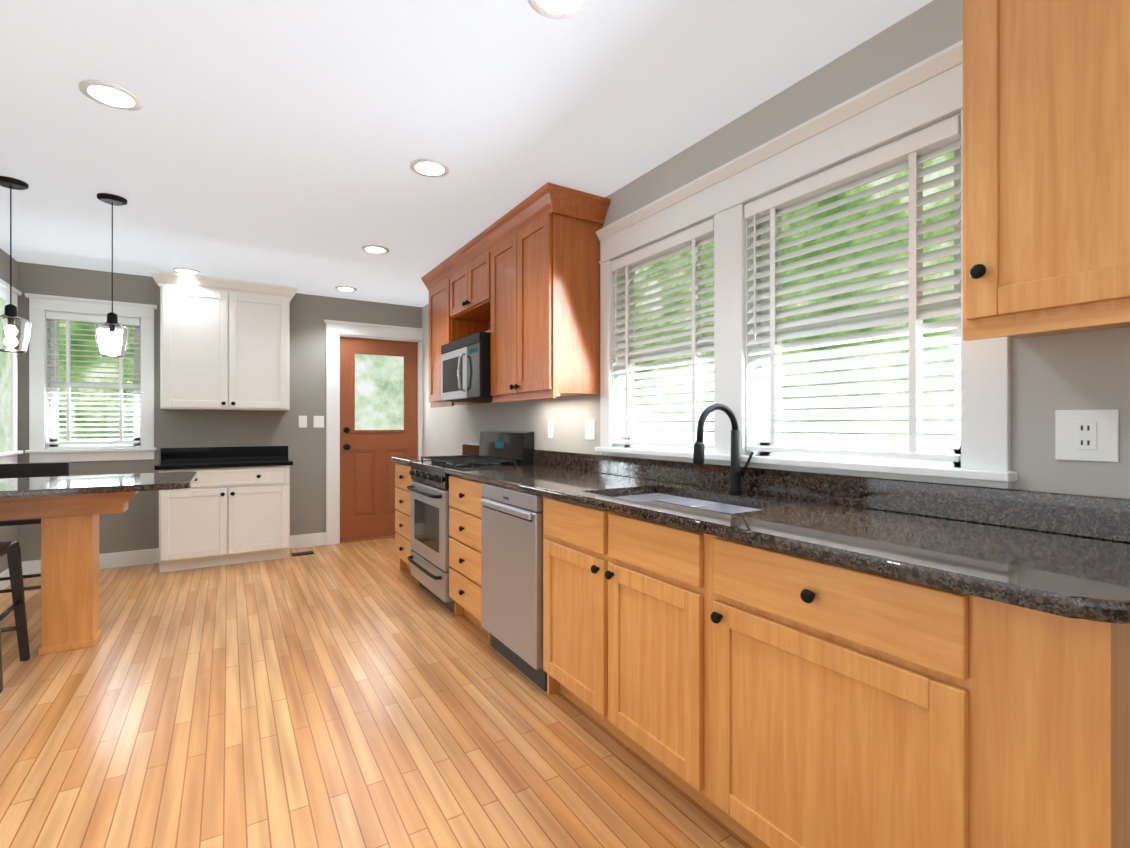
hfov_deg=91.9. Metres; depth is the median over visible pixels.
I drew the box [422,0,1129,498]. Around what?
wall
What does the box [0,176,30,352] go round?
pendant light
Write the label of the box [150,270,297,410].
upper cabinet
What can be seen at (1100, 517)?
backsplash
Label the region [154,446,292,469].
countertop
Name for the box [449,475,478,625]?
base cabinet
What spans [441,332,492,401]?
microwave
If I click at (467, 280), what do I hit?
upper cabinet
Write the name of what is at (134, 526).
wall
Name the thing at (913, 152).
window blind
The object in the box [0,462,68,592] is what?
bar stool
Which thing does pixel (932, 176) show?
foliage
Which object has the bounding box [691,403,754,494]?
faucet
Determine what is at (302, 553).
floor vent
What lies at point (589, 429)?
switch plate
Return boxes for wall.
[0,248,17,572]
[18,262,421,560]
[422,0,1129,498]
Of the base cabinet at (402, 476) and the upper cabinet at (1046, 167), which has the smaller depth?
the upper cabinet at (1046, 167)
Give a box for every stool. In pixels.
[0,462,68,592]
[0,541,29,692]
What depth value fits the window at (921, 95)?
2.00 m
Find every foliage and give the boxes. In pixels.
[59,321,133,438]
[635,151,953,435]
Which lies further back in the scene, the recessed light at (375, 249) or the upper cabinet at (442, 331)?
the upper cabinet at (442, 331)
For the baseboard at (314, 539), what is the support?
attached to the wall at (134, 526)
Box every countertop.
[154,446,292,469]
[391,455,459,466]
[444,463,1129,634]
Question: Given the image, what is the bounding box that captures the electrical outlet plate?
[1055,409,1118,461]
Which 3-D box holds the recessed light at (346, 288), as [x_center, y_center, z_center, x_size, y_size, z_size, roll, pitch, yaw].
[-2.034,-1.254,5.073,0.190,0.007,0.190,0,0,-32]
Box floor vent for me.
[291,551,313,555]
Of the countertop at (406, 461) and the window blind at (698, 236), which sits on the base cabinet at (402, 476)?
the countertop at (406, 461)
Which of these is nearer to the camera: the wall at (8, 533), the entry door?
the wall at (8, 533)
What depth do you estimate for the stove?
3.69 m
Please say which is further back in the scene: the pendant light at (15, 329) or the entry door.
the entry door
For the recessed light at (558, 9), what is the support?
in the ceiling
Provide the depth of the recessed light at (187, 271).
4.48 m
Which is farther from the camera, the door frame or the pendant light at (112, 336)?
the door frame
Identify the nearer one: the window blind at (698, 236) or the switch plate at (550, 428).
the window blind at (698, 236)
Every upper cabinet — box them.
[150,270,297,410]
[426,274,489,405]
[449,250,484,321]
[485,202,604,401]
[963,0,1129,340]
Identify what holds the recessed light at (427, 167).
in the ceiling
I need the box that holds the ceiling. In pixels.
[0,0,932,306]
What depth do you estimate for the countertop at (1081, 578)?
1.28 m
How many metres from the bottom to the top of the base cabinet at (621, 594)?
0.885 m
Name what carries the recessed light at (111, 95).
in the ceiling
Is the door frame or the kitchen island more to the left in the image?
the kitchen island
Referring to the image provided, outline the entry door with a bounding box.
[340,337,416,540]
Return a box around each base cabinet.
[154,446,292,571]
[395,463,410,569]
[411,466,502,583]
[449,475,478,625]
[479,483,506,643]
[540,495,698,803]
[699,535,1129,847]
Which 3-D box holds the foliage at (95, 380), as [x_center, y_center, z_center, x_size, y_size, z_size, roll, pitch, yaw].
[-5.029,-0.558,5.166,4.000,4.500,0.020,0,0,-32]
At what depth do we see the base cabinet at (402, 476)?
4.28 m
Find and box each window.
[0,279,156,463]
[595,40,1017,488]
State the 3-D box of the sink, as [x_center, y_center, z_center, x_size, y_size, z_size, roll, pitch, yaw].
[0.427,0.396,2.027,0.458,0.201,0.758,0,0,-32]
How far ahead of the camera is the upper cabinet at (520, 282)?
3.01 m
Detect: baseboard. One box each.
[0,561,21,589]
[22,548,158,574]
[290,532,325,548]
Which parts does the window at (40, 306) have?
window sash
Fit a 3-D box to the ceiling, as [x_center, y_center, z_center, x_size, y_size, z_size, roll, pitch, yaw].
[-0.896,-1.307,1.828,3.470,0.100,7.900,0,0,-32]
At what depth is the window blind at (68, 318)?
4.45 m
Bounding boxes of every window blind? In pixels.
[46,312,139,444]
[611,219,713,448]
[744,115,960,461]
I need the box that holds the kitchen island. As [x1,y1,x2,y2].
[0,471,196,654]
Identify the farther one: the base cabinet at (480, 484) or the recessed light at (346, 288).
the recessed light at (346, 288)
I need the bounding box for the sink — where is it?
[607,491,762,514]
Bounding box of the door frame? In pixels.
[324,319,422,544]
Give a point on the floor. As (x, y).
(365, 694)
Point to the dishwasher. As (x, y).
(512, 571)
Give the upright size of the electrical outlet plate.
0.125 m
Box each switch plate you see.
[299,416,306,427]
[314,416,323,427]
[548,420,553,437]
[585,419,594,439]
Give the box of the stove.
[407,430,533,611]
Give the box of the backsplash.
[463,443,1129,542]
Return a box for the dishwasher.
[481,483,546,691]
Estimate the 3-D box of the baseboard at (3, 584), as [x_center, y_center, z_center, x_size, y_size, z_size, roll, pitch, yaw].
[-2.237,1.130,1.001,0.019,0.125,7.600,0,0,-32]
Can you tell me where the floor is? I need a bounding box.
[0,537,751,847]
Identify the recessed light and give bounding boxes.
[79,80,142,110]
[173,268,200,274]
[335,286,356,291]
[361,245,388,253]
[410,158,449,176]
[528,0,589,18]
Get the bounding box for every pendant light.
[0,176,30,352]
[94,193,129,357]
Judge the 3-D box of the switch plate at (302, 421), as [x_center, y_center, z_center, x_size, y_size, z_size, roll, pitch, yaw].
[-2.533,-0.022,5.278,0.072,0.116,0.008,0,0,-32]
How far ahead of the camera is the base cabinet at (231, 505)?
4.60 m
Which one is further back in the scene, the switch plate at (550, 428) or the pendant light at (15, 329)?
the switch plate at (550, 428)
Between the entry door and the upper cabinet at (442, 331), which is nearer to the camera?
the upper cabinet at (442, 331)
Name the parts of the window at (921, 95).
window sash, window sash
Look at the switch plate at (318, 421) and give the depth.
5.35 m
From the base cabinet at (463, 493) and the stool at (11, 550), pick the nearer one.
the stool at (11, 550)
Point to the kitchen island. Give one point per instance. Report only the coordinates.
(67, 510)
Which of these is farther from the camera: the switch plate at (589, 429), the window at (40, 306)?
the window at (40, 306)
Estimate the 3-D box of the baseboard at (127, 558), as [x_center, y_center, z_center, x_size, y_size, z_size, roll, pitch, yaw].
[-3.839,1.130,4.466,0.870,0.125,0.019,0,0,-32]

